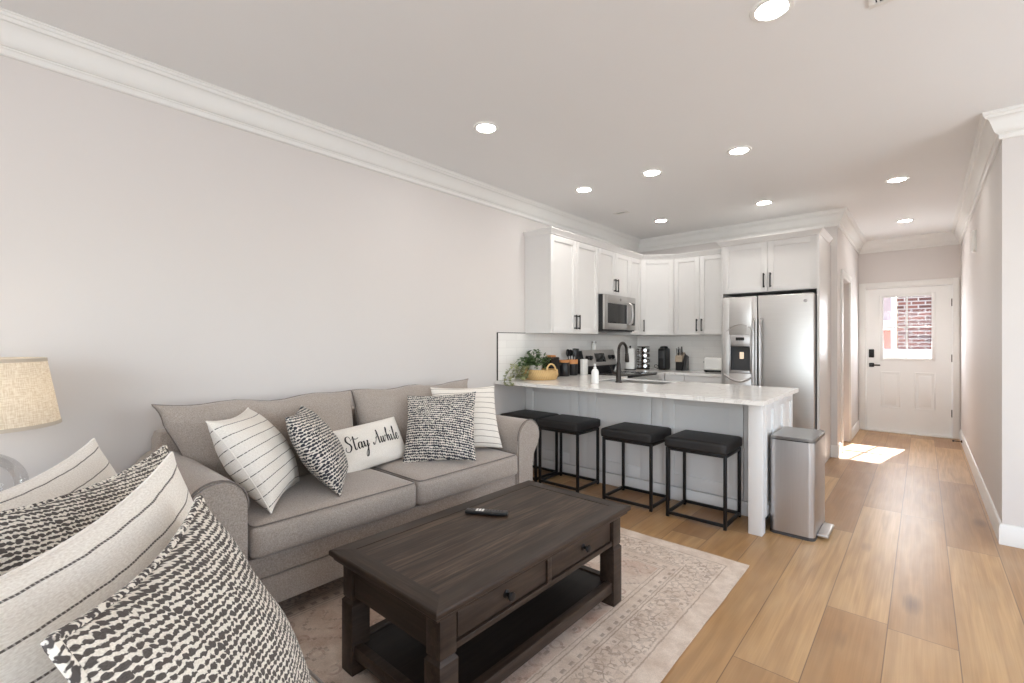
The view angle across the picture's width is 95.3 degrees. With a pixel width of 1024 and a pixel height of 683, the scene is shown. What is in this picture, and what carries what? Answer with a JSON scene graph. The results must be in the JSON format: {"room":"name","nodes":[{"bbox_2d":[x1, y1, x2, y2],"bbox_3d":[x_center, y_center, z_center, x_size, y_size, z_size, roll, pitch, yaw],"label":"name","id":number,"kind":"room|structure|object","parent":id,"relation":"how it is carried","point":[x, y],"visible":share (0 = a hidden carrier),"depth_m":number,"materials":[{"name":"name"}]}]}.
{"room":"living room","nodes":[
{"label":"living room","id":0,"kind":"room"},
{"bbox_2d":[0,55,627,491],"bbox_3d":[-1.171,-0.082,3.497,0.140,2.755,9.180,0,0,41],"label":"wall","id":1,"kind":"structure","parent":0,"point":[152,253],"depth_m":2.70,"materials":[{"name":"paint"}]},
{"bbox_2d":[497,332,510,380],"bbox_3d":[-0.004,0.145,4.707,0.011,0.472,0.427,0,0,41],"label":"trim","id":2,"kind":"structure","parent":1,"relation":"attached to","point":[497,332],"depth_m":4.54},
{"bbox_2d":[525,234,597,333],"bbox_3d":[0.575,-0.582,5.093,0.368,0.995,0.912,0,0,41],"label":"upper cabinet","id":3,"kind":"object","parent":1,"relation":"attached to","point":[561,273],"visible":1,"depth_m":4.84,"materials":[{"name":"paint"}]},
{"bbox_2d":[523,226,832,259],"bbox_3d":[1.818,-1.109,5.390,3.421,0.058,1.551,0,0,0],"label":"crown molding","id":4,"kind":"structure","parent":3,"relation":"on","point":[547,230],"depth_m":5.09,"materials":[{"name":"paint"}]},
{"bbox_2d":[498,333,636,379],"bbox_3d":[0.843,0.149,5.671,0.008,0.464,2.975,0,0,41],"label":"backsplash","id":5,"kind":"structure","parent":1,"relation":"attached to","point":[511,346],"depth_m":5.18,"materials":[{"name":"white tile"}]},
{"bbox_2d":[598,248,629,296],"bbox_3d":[1.133,-0.815,5.726,0.368,0.530,0.770,0,0,41],"label":"upper cabinet","id":6,"kind":"object","parent":1,"relation":"attached to","point":[613,267],"visible":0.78,"depth_m":5.59,"materials":[{"name":"paint"}]},
{"bbox_2d":[598,294,634,332],"bbox_3d":[1.170,-0.330,5.692,0.467,0.426,0.762,0,0,41],"label":"microwave","id":7,"kind":"object","parent":6,"relation":"attached to","point":[615,313],"visible":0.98,"depth_m":5.50,"materials":[{"name":"silver metal"}]},
{"bbox_2d":[607,257,640,334],"bbox_3d":[1.490,-0.582,6.132,0.368,0.995,0.307,0,0,41],"label":"upper cabinet","id":8,"kind":"object","parent":1,"relation":"attached to","point":[635,264],"visible":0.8,"depth_m":6.07,"materials":[{"name":"paint"}]},
{"bbox_2d":[831,420,1023,548],"bbox_3d":[1.750,1.228,2.437,5.645,0.134,11.170,0,0,41],"label":"baseboard","id":9,"kind":"structure","parent":1,"relation":"attached to","point":[1006,534],"depth_m":3.40,"materials":[{"name":"paint"}]},
{"bbox_2d":[0,0,1023,240],"bbox_3d":[1.758,-1.520,2.450,5.950,0.120,11.500,0,0,41],"label":"ceiling","id":10,"kind":"structure","parent":0,"point":[833,101],"depth_m":2.65,"materials":[{"name":"paint"}]},
{"bbox_2d":[473,122,498,133],"bbox_3d":[-0.178,-1.455,3.181,0.176,0.007,0.176,0,0,41],"label":"recessed light","id":11,"kind":"object","parent":10,"relation":"in","point":[481,127],"visible":1,"depth_m":3.18,"materials":[{"name":"white plastic"}]},
{"bbox_2d":[477,124,494,131],"bbox_3d":[-0.178,-1.457,3.181,0.125,0.001,0.125,0,0,41],"label":"diffuser","id":12,"kind":"object","parent":11,"relation":"attached to","point":[484,127],"depth_m":3.19,"materials":[{"name":"white plastic"}]},
{"bbox_2d":[575,187,592,192],"bbox_3d":[0.691,-1.455,4.478,0.176,0.007,0.176,0,0,41],"label":"recessed light","id":13,"kind":"object","parent":10,"relation":"in","point":[579,189],"visible":1,"depth_m":4.47,"materials":[{"name":"white plastic"}]},
{"bbox_2d":[578,188,590,191],"bbox_3d":[0.691,-1.457,4.478,0.125,0.001,0.125,0,0,41],"label":"diffuser","id":14,"kind":"object","parent":13,"relation":"attached to","point":[582,189],"depth_m":4.47,"materials":[{"name":"white plastic"}]},
{"bbox_2d":[613,210,629,214],"bbox_3d":[1.234,-1.456,5.276,0.160,0.008,0.100,0,0,41],"label":"ceiling vent","id":15,"kind":"object","parent":10,"relation":"in","point":[624,211],"visible":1,"depth_m":5.26,"materials":[{"name":"metal"}]},
{"bbox_2d":[641,169,662,176],"bbox_3d":[1.208,-1.455,4.027,0.176,0.007,0.176,0,0,41],"label":"recessed light","id":16,"kind":"object","parent":10,"relation":"in","point":[651,172],"visible":1,"depth_m":4.02,"materials":[{"name":"white plastic"}]},
{"bbox_2d":[645,171,658,174],"bbox_3d":[1.208,-1.457,4.027,0.125,0.001,0.125,0,0,41],"label":"diffuser","id":17,"kind":"object","parent":16,"relation":"attached to","point":[649,172],"depth_m":4.02,"materials":[{"name":"white plastic"}]},
{"bbox_2d":[654,219,667,222],"bbox_3d":[1.797,-1.455,5.626,0.176,0.007,0.176,0,0,41],"label":"recessed light","id":18,"kind":"object","parent":10,"relation":"in","point":[656,220],"visible":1,"depth_m":5.62,"materials":[{"name":"white plastic"}]},
{"bbox_2d":[726,146,751,155],"bbox_3d":[1.735,-1.455,3.563,0.176,0.007,0.176,0,0,41],"label":"recessed light","id":19,"kind":"object","parent":10,"relation":"in","point":[739,150],"visible":1,"depth_m":3.56,"materials":[{"name":"white plastic"}]},
{"bbox_2d":[730,148,747,153],"bbox_3d":[1.735,-1.457,3.563,0.125,0.001,0.125,0,0,41],"label":"diffuser","id":20,"kind":"object","parent":19,"relation":"attached to","point":[740,150],"depth_m":3.57,"materials":[{"name":"white plastic"}]},
{"bbox_2d":[755,200,773,204],"bbox_3d":[2.646,-1.455,4.897,0.176,0.007,0.176,0,0,41],"label":"recessed light","id":21,"kind":"object","parent":10,"relation":"in","point":[764,202],"visible":1,"depth_m":4.89,"materials":[{"name":"white plastic"}]},
{"bbox_2d":[749,0,794,22],"bbox_3d":[1.139,-1.455,2.045,0.176,0.007,0.176,0,0,41],"label":"recessed light","id":22,"kind":"object","parent":10,"relation":"in","point":[764,11],"visible":1,"depth_m":2.05,"materials":[{"name":"white plastic"}]},
{"bbox_2d":[756,0,787,18],"bbox_3d":[1.139,-1.457,2.045,0.125,0.001,0.125,0,0,41],"label":"diffuser","id":23,"kind":"object","parent":22,"relation":"attached to","point":[773,8],"depth_m":2.05,"materials":[{"name":"white plastic"}]},
{"bbox_2d":[867,0,893,9],"bbox_3d":[1.631,-1.456,1.862,0.340,0.008,0.180,0,0,41],"label":"ceiling vent","id":24,"kind":"object","parent":10,"relation":"in","point":[871,3],"visible":1,"depth_m":2.00,"materials":[{"name":"metal"}]},
{"bbox_2d":[885,176,909,182],"bbox_3d":[3.469,-1.455,4.202,0.176,0.007,0.176,0,0,41],"label":"recessed light","id":25,"kind":"object","parent":10,"relation":"in","point":[901,178],"visible":1,"depth_m":4.20,"materials":[{"name":"white plastic"}]},
{"bbox_2d":[888,178,905,181],"bbox_3d":[3.469,-1.457,4.202,0.125,0.001,0.125,0,0,41],"label":"diffuser","id":26,"kind":"object","parent":25,"relation":"attached to","point":[898,179],"depth_m":4.22,"materials":[{"name":"white plastic"}]},
{"bbox_2d":[896,219,914,222],"bbox_3d":[4.741,-1.455,5.626,0.176,0.007,0.176,0,0,41],"label":"recessed light","id":27,"kind":"object","parent":10,"relation":"in","point":[903,220],"visible":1,"depth_m":5.62,"materials":[{"name":"white plastic"}]},
{"bbox_2d":[639,226,838,445],"bbox_3d":[2.771,-0.082,6.048,2.405,2.755,0.140,0,0,41],"label":"wall","id":28,"kind":"structure","parent":0,"point":[833,231],"depth_m":5.23,"materials":[{"name":"paint"}]},
{"bbox_2d":[628,259,673,335],"bbox_3d":[1.885,-0.582,6.348,0.675,0.995,0.578,0,0,41],"label":"upper cabinet","id":29,"kind":"object","parent":28,"relation":"attached to","point":[657,275],"visible":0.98,"depth_m":6.13,"materials":[{"name":"paint"}]},
{"bbox_2d":[637,335,720,369],"bbox_3d":[2.344,0.149,6.325,1.380,0.464,0.008,0,0,41],"label":"backsplash","id":30,"kind":"structure","parent":28,"relation":"attached to","point":[697,347],"depth_m":6.31,"materials":[{"name":"white tile"}]},
{"bbox_2d":[674,254,720,334],"bbox_3d":[2.459,-0.582,5.986,0.663,0.995,0.364,0,0,41],"label":"upper cabinet","id":31,"kind":"object","parent":28,"relation":"attached to","point":[697,280],"visible":0.76,"depth_m":5.88,"materials":[{"name":"paint"}]},
{"bbox_2d":[723,235,816,296],"bbox_3d":[2.973,-0.808,5.274,0.907,0.543,0.754,0,0,41],"label":"upper cabinet","id":32,"kind":"object","parent":28,"relation":"attached to","point":[785,266],"visible":0.97,"depth_m":5.00,"materials":[{"name":"paint"}]},
{"bbox_2d":[533,429,1023,682],"bbox_3d":[1.758,1.355,2.450,5.950,0.120,11.500,0,0,41],"label":"floor","id":33,"kind":"structure","parent":0,"point":[912,581],"depth_m":2.54,"materials":[{"name":"brown wood"}]},
{"bbox_2d":[307,667,323,682],"bbox_3d":[-0.985,0.801,0.931,2.366,0.990,0.962,0,0,41],"label":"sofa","id":34,"kind":"object","parent":33,"relation":"on","point":[312,674],"visible":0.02,"depth_m":1.08,"materials":[{"name":"grey fabric"}]},
{"bbox_2d":[0,438,116,510],"bbox_3d":[-1.127,0.564,1.235,0.256,0.518,0.623,0,0,-16],"label":"throw pillow","id":35,"kind":"object","parent":34,"relation":"on","point":[88,466],"visible":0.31,"depth_m":1.24,"materials":[{"name":"beige fabric"}]},
{"bbox_2d":[0,445,168,575],"bbox_3d":[-0.861,0.545,1.084,0.247,0.500,0.634,0,0,-9],"label":"throw pillow","id":36,"kind":"object","parent":34,"relation":"on","point":[27,532],"visible":0.28,"depth_m":0.92,"materials":[{"name":"fabric"}]},
{"bbox_2d":[0,452,192,682],"bbox_3d":[-0.623,0.523,0.811,0.215,0.544,0.633,0,0,-15],"label":"throw pillow","id":37,"kind":"object","parent":34,"relation":"on","point":[46,593],"visible":0.51,"depth_m":0.67,"materials":[{"name":"beige fabric"}]},
{"bbox_2d":[40,495,312,682],"bbox_3d":[-0.415,0.534,0.697,0.252,0.520,0.532,0,0,-19],"label":"throw pillow","id":38,"kind":"object","parent":34,"relation":"on","point":[199,612],"visible":1,"depth_m":0.60,"materials":[{"name":"fabric"}]},
{"bbox_2d":[134,379,538,602],"bbox_3d":[-0.866,0.801,2.897,0.961,0.990,2.210,0,0,41],"label":"sofa","id":39,"kind":"object","parent":33,"relation":"on","point":[287,549],"visible":0.59,"depth_m":2.39,"materials":[{"name":"grey fabric"}]},
{"bbox_2d":[205,407,299,513],"bbox_3d":[-1.242,0.558,2.285,0.316,0.428,0.505,0,0,-11],"label":"throw pillow","id":40,"kind":"object","parent":39,"relation":"on","point":[250,449],"visible":0.96,"depth_m":2.11,"materials":[{"name":"beige fabric"}]},
{"bbox_2d":[153,391,352,481],"bbox_3d":[-1.366,0.559,2.632,0.289,0.499,1.052,0,0,41],"label":"cushion","id":41,"kind":"object","parent":39,"relation":"on","point":[187,435],"depth_m":2.42,"materials":[{"name":"grey fabric"}]},
{"bbox_2d":[285,405,347,496],"bbox_3d":[-1.027,0.565,2.490,0.281,0.405,0.477,0,0,-15],"label":"throw pillow","id":42,"kind":"object","parent":39,"relation":"on","point":[316,445],"visible":1,"depth_m":2.31,"materials":[{"name":"fabric"}]},
{"bbox_2d":[248,468,415,558],"bbox_3d":[-1.044,0.839,2.480,0.676,0.177,0.860,0,0,41],"label":"seat cushion","id":43,"kind":"object","parent":39,"relation":"on","point":[308,512],"depth_m":2.25,"materials":[{"name":"grey fabric"}]},
{"bbox_2d":[333,417,404,472],"bbox_3d":[-0.880,0.641,2.903,0.181,0.281,0.479,0,0,39],"label":"throw pillow","id":44,"kind":"object","parent":39,"relation":"on","point":[368,445],"visible":0.84,"depth_m":2.85,"materials":[{"name":"beige fabric"}]},
{"bbox_2d":[352,379,467,444],"bbox_3d":[-0.668,0.559,3.430,0.288,0.499,1.052,0,0,41],"label":"cushion","id":45,"kind":"object","parent":39,"relation":"on","point":[370,405],"depth_m":3.15,"materials":[{"name":"grey fabric"}]},
{"bbox_2d":[403,392,475,462],"bbox_3d":[-0.468,0.557,3.043,0.489,0.438,0.264,0,0,0],"label":"throw pillow","id":46,"kind":"object","parent":39,"relation":"on","point":[438,427],"visible":0.98,"depth_m":2.97,"materials":[{"name":"fabric"}]},
{"bbox_2d":[372,447,516,504],"bbox_3d":[-0.474,0.839,3.126,0.676,0.176,0.861,0,0,41],"label":"seat cushion","id":47,"kind":"object","parent":39,"relation":"on","point":[436,481],"depth_m":2.87,"materials":[{"name":"grey fabric"}]},
{"bbox_2d":[430,386,501,447],"bbox_3d":[-0.330,0.542,3.341,0.480,0.419,0.264,0,0,-16],"label":"throw pillow","id":48,"kind":"object","parent":39,"relation":"on","point":[486,433],"visible":0.52,"depth_m":3.32,"materials":[{"name":"beige fabric"}]},
{"bbox_2d":[278,527,749,682],"bbox_3d":[-0.228,1.290,2.253,1.836,0.009,2.756,0,0,41],"label":"area rug","id":49,"kind":"object","parent":33,"relation":"on","point":[669,590],"visible":0.25,"depth_m":2.14,"materials":[{"name":"beige carpet"}]},
{"bbox_2d":[329,480,630,682],"bbox_3d":[-0.063,1.050,2.073,0.656,0.470,1.236,0,0,41],"label":"coffee table","id":50,"kind":"object","parent":49,"relation":"on","point":[462,597],"visible":1,"depth_m":1.82,"materials":[{"name":"brown wood"}]},
{"bbox_2d":[364,569,602,682],"bbox_3d":[-0.063,1.190,2.073,0.506,0.020,1.070,0,0,41],"label":"shelf","id":51,"kind":"object","parent":50,"relation":"attached to","point":[404,655],"depth_m":1.85,"materials":[{"name":"brown wood"}]},
{"bbox_2d":[465,508,508,516],"bbox_3d":[-0.119,0.806,2.205,0.204,0.018,0.042,0,0,11],"label":"remote control","id":52,"kind":"object","parent":50,"relation":"on","point":[478,511],"visible":1,"depth_m":2.19,"materials":[{"name":"black plastic"}]},
{"bbox_2d":[500,410,558,481],"bbox_3d":[0.173,0.996,4.552,0.440,0.600,0.398,0,0,41],"label":"bar stool","id":53,"kind":"object","parent":33,"relation":"on","point":[525,414],"visible":0.45,"depth_m":4.49,"materials":[{"name":"black metal"}]},
{"bbox_2d":[537,414,599,492],"bbox_3d":[0.517,0.996,4.248,0.440,0.600,0.398,0,0,41],"label":"bar stool","id":54,"kind":"object","parent":33,"relation":"on","point":[562,423],"visible":0.97,"depth_m":4.18,"materials":[{"name":"black leather"}]},
{"bbox_2d":[576,349,662,379],"bbox_3d":[1.291,0.700,5.579,0.773,1.192,0.756,0,0,41],"label":"range","id":55,"kind":"object","parent":33,"relation":"on","point":[603,359],"visible":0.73,"depth_m":5.65,"materials":[{"name":"silver metal"}]},
{"bbox_2d":[591,341,596,349],"bbox_3d":[1.022,0.053,5.809,0.064,0.112,0.063,0,0,41],"label":"spice jar","id":56,"kind":"object","parent":55,"relation":"on","point":[593,345],"visible":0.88,"depth_m":5.79,"materials":[{"name":"white ceramic"}]},
{"bbox_2d":[588,370,656,376],"bbox_3d":[1.296,0.383,5.574,0.587,0.015,0.756,0,0,41],"label":"cooktop","id":57,"kind":"object","parent":55,"relation":"in","point":[601,372],"depth_m":5.48,"materials":[{"name":"black glass"}]},
{"bbox_2d":[601,422,670,511],"bbox_3d":[1.015,0.996,3.810,0.440,0.600,0.398,0,0,41],"label":"bar stool","id":58,"kind":"object","parent":33,"relation":"on","point":[650,436],"visible":0.92,"depth_m":3.72,"materials":[{"name":"black leather"}]},
{"bbox_2d":[525,386,792,536],"bbox_3d":[1.229,0.854,4.350,1.001,0.884,2.473,0,0,-40],"label":"base cabinet","id":59,"kind":"object","parent":33,"relation":"on","point":[754,424],"visible":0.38,"depth_m":3.83,"materials":[{"name":"paint"}]},
{"bbox_2d":[495,374,798,405],"bbox_3d":[1.169,0.397,4.262,2.358,0.030,1.372,0,0,41],"label":"countertop","id":60,"kind":"structure","parent":59,"relation":"on","point":[709,392],"depth_m":3.79,"materials":[{"name":"white stone"}]},
{"bbox_2d":[523,363,557,379],"bbox_3d":[0.292,0.297,4.727,0.356,0.168,0.360,0,0,1],"label":"basket","id":61,"kind":"object","parent":60,"relation":"on","point":[548,373],"visible":0.73,"depth_m":4.58,"materials":[{"name":"beige wicker"}]},
{"bbox_2d":[501,349,550,385],"bbox_3d":[0.164,0.247,4.616,0.346,0.344,0.698,0,0,41],"label":"potted plant","id":62,"kind":"object","parent":61,"relation":"in","point":[530,363],"visible":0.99,"depth_m":4.60,"materials":[{"name":"green plant"}]},
{"bbox_2d":[543,355,558,376],"bbox_3d":[0.417,0.264,4.990,0.120,0.235,0.150,0,0,41],"label":"canister","id":63,"kind":"object","parent":60,"relation":"on","point":[555,360],"visible":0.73,"depth_m":4.95,"materials":[{"name":"black ceramic"}]},
{"bbox_2d":[559,360,569,375],"bbox_3d":[0.577,0.292,5.149,0.120,0.178,0.120,0,0,41],"label":"canister","id":64,"kind":"object","parent":60,"relation":"on","point":[564,365],"visible":0.98,"depth_m":5.10,"materials":[{"name":"black ceramic"}]},
{"bbox_2d":[567,359,577,374],"bbox_3d":[0.684,0.292,5.301,0.126,0.178,0.126,0,0,41],"label":"utensil crock","id":65,"kind":"object","parent":60,"relation":"on","point":[573,363],"visible":0.73,"depth_m":5.25,"materials":[{"name":"black ceramic"}]},
{"bbox_2d":[574,348,578,359],"bbox_3d":[0.730,0.222,5.305,0.070,0.290,0.012,0,0,-19],"label":"utensil","id":66,"kind":"object","parent":65,"relation":"in","point":[576,351],"visible":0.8,"depth_m":5.30,"materials":[{"name":"black plastic"}]},
{"bbox_2d":[580,359,587,374],"bbox_3d":[0.829,0.291,5.367,0.044,0.180,0.100,0,0,41],"label":"cutting board","id":67,"kind":"object","parent":60,"relation":"on","point":[583,362],"visible":1,"depth_m":5.33,"materials":[{"name":"white ceramic"}]},
{"bbox_2d":[591,364,598,383],"bbox_3d":[0.755,0.291,4.237,0.066,0.180,0.069,0,0,18],"label":"soap bottle","id":68,"kind":"object","parent":60,"relation":"on","point":[595,373],"visible":1,"depth_m":4.21,"materials":[{"name":"white plastic"}]},
{"bbox_2d":[610,342,628,382],"bbox_3d":[1.024,0.191,4.407,0.110,0.380,0.217,0,0,41],"label":"faucet","id":69,"kind":"object","parent":60,"relation":"on","point":[617,373],"visible":1,"depth_m":4.33,"materials":[{"name":"brown metal"}]},
{"bbox_2d":[601,379,672,384],"bbox_3d":[1.189,0.492,4.489,0.678,0.206,0.358,0,0,41],"label":"sink","id":70,"kind":"object","parent":60,"relation":"in","point":[613,380],"visible":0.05,"depth_m":4.64,"materials":[{"name":"silver metal"}]},
{"bbox_2d":[665,374,684,381],"bbox_3d":[2.205,0.854,6.004,0.249,0.884,0.654,0,0,41],"label":"base cabinet","id":71,"kind":"object","parent":33,"relation":"on","point":[681,378],"visible":0.06,"depth_m":5.77,"materials":[{"name":"paint"}]},
{"bbox_2d":[685,375,720,383],"bbox_3d":[2.470,0.854,5.770,0.454,0.884,0.654,0,0,41],"label":"base cabinet","id":72,"kind":"object","parent":33,"relation":"on","point":[701,379],"visible":0.02,"depth_m":5.55,"materials":[{"name":"paint"}]},
{"bbox_2d":[615,368,720,376],"bbox_3d":[2.051,0.397,5.999,1.387,0.030,0.868,0,0,41],"label":"countertop","id":73,"kind":"structure","parent":72,"relation":"on","point":[668,371],"depth_m":5.78,"materials":[{"name":"white stone"}]},
{"bbox_2d":[624,346,635,369],"bbox_3d":[1.593,0.218,6.286,0.160,0.326,0.160,0,0,41],"label":"paper towel holder","id":74,"kind":"object","parent":73,"relation":"on","point":[630,365],"visible":0.93,"depth_m":6.23,"materials":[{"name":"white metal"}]},
{"bbox_2d":[637,346,649,368],"bbox_3d":[1.822,0.225,6.471,0.180,0.312,0.180,0,0,27],"label":"spice rack","id":75,"kind":"object","parent":73,"relation":"on","point":[643,347],"visible":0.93,"depth_m":6.45,"materials":[{"name":"brown metal"}]},
{"bbox_2d":[654,346,669,369],"bbox_3d":[2.056,0.221,6.397,0.197,0.320,0.254,0,0,41],"label":"coffee maker","id":76,"kind":"object","parent":73,"relation":"on","point":[663,351],"visible":1,"depth_m":6.28,"materials":[{"name":"black plastic"}]},
{"bbox_2d":[675,352,688,370],"bbox_3d":[2.247,0.263,6.165,0.122,0.236,0.167,0,0,41],"label":"knife block","id":77,"kind":"object","parent":73,"relation":"on","point":[682,362],"visible":0.88,"depth_m":6.12,"materials":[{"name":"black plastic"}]},
{"bbox_2d":[704,357,720,371],"bbox_3d":[2.540,0.288,5.788,0.310,0.186,0.155,0,0,41],"label":"toaster","id":78,"kind":"object","parent":73,"relation":"on","point":[711,364],"visible":0.66,"depth_m":5.75,"materials":[{"name":"white plastic"}]},
{"bbox_2d":[665,430,741,530],"bbox_3d":[1.418,0.996,3.455,0.440,0.600,0.398,0,0,41],"label":"bar stool","id":79,"kind":"object","parent":33,"relation":"on","point":[724,446],"visible":1,"depth_m":3.37,"materials":[{"name":"black leather"}]},
{"bbox_2d":[721,247,730,383],"bbox_3d":[2.636,0.108,5.596,0.020,2.375,0.714,0,0,41],"label":"panel","id":80,"kind":"object","parent":33,"relation":"on","point":[722,294],"visible":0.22,"depth_m":5.33,"materials":[{"name":"paint"}]},
{"bbox_2d":[722,292,816,429],"bbox_3d":[2.908,0.389,5.186,0.876,1.774,0.872,0,0,41],"label":"refrigerator","id":81,"kind":"object","parent":33,"relation":"on","point":[768,340],"visible":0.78,"depth_m":4.84,"materials":[{"name":"grey metal"}]},
{"bbox_2d":[770,426,833,541],"bbox_3d":[2.025,0.967,3.240,0.328,0.658,0.458,0,0,41],"label":"trash can","id":82,"kind":"object","parent":33,"relation":"on","point":[797,455],"visible":1,"depth_m":3.10,"materials":[{"name":"silver metal"}]},
{"bbox_2d":[817,234,830,462],"bbox_3d":[3.323,0.108,4.965,0.023,2.375,0.754,0,0,41],"label":"panel","id":83,"kind":"object","parent":33,"relation":"on","point":[823,247],"visible":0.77,"depth_m":4.91,"materials":[{"name":"paint"}]},
{"bbox_3d":[-2.105,1.009,1.854,0.444,0.575,0.444,0,0,41],"label":"side table","id":84,"kind":"object","parent":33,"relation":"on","visible":0},
{"bbox_2d":[0,357,61,433],"bbox_3d":[-2.063,0.394,1.804,0.466,0.655,0.466,0,0,41],"label":"table lamp","id":85,"kind":"object","parent":84,"relation":"on","point":[28,401],"visible":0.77,"depth_m":1.78,"materials":[{"name":"beige fabric"}]},
{"bbox_2d":[839,229,857,442],"bbox_3d":[4.371,-0.082,6.151,0.140,2.755,2.130,0,0,41],"label":"wall","id":86,"kind":"structure","parent":0,"point":[848,256],"depth_m":6.07,"materials":[{"name":"paint"}]},
{"bbox_2d":[841,269,851,452],"bbox_3d":[4.122,0.228,5.751,0.023,2.135,0.930,0,0,41],"label":"door frame","id":87,"kind":"structure","parent":86,"relation":"attached to","point":[844,275],"depth_m":6.03,"materials":[{"name":"paint"}]},
{"bbox_2d":[858,244,960,428],"bbox_3d":[5.585,-0.082,6.594,1.375,2.755,0.140,0,0,41],"label":"wall","id":88,"kind":"structure","parent":0,"point":[938,262],"depth_m":6.51,"materials":[{"name":"paint"}]},
{"bbox_2d":[865,284,952,438],"bbox_3d":[5.558,0.258,6.560,0.950,2.075,0.178,0,0,41],"label":"door","id":89,"kind":"structure","parent":88,"relation":"in","point":[912,396],"depth_m":6.53,"materials":[{"name":"paint"}]},
{"bbox_2d":[859,277,959,438],"bbox_3d":[5.531,0.223,6.540,1.073,2.145,0.023,0,0,41],"label":"door frame","id":90,"kind":"structure","parent":88,"relation":"attached to","point":[955,281],"depth_m":6.34,"materials":[{"name":"paint"}]},
{"bbox_2d":[961,135,1023,526],"bbox_3d":[4.594,-0.082,4.535,0.140,2.755,4.260,0,0,41],"label":"wall","id":91,"kind":"structure","parent":0,"point":[992,277],"depth_m":3.16,"materials":[{"name":"paint"}]},
{"bbox_2d":[0,7,1023,253],"bbox_3d":[1.750,-1.375,2.437,5.645,0.168,11.170,0,0,41],"label":"crown molding","id":92,"kind":"structure","parent":91,"relation":"attached to","point":[25,39],"depth_m":3.17,"materials":[{"name":"paint"}]},
{"bbox_2d":[970,229,976,252],"bbox_3d":[4.403,-0.955,4.450,0.045,0.208,0.110,0,0,41],"label":"door chime","id":93,"kind":"object","parent":91,"relation":"attached to","point":[973,236],"visible":1,"depth_m":4.41,"materials":[{"name":"white plastic"}]},
{"label":"outside","id":94,"kind":"structure","parent":0,"visible":0},
{"bbox_3d":[12.667,1.536,16.008,28.000,0.160,23.230,0,0,41],"label":"ground","id":95,"kind":"structure","parent":94,"visible":0},
{"bbox_2d":[883,298,890,348],"bbox_3d":[7.771,-0.720,14.610,6.500,4.370,0.800,0,0,41],"label":"house","id":96,"kind":"structure","parent":95,"relation":"on","point":[886,301],"depth_m":12.46,"materials":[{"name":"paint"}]},
{"bbox_2d":[883,349,931,357],"bbox_3d":[8.636,0.810,8.784,5.500,1.310,0.200,0,0,41],"label":"parapet","id":97,"kind":"object","parent":95,"relation":"on","point":[894,353],"visible":0.02,"depth_m":9.29,"materials":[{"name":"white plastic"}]},
{"bbox_2d":[891,295,931,348],"bbox_3d":[11.393,-1.044,8.888,6.900,5.020,0.600,0,0,41],"label":"brick house","id":98,"kind":"structure","parent":95,"relation":"on","point":[919,307],"depth_m":10.61,"materials":[{"name":"red brick"}]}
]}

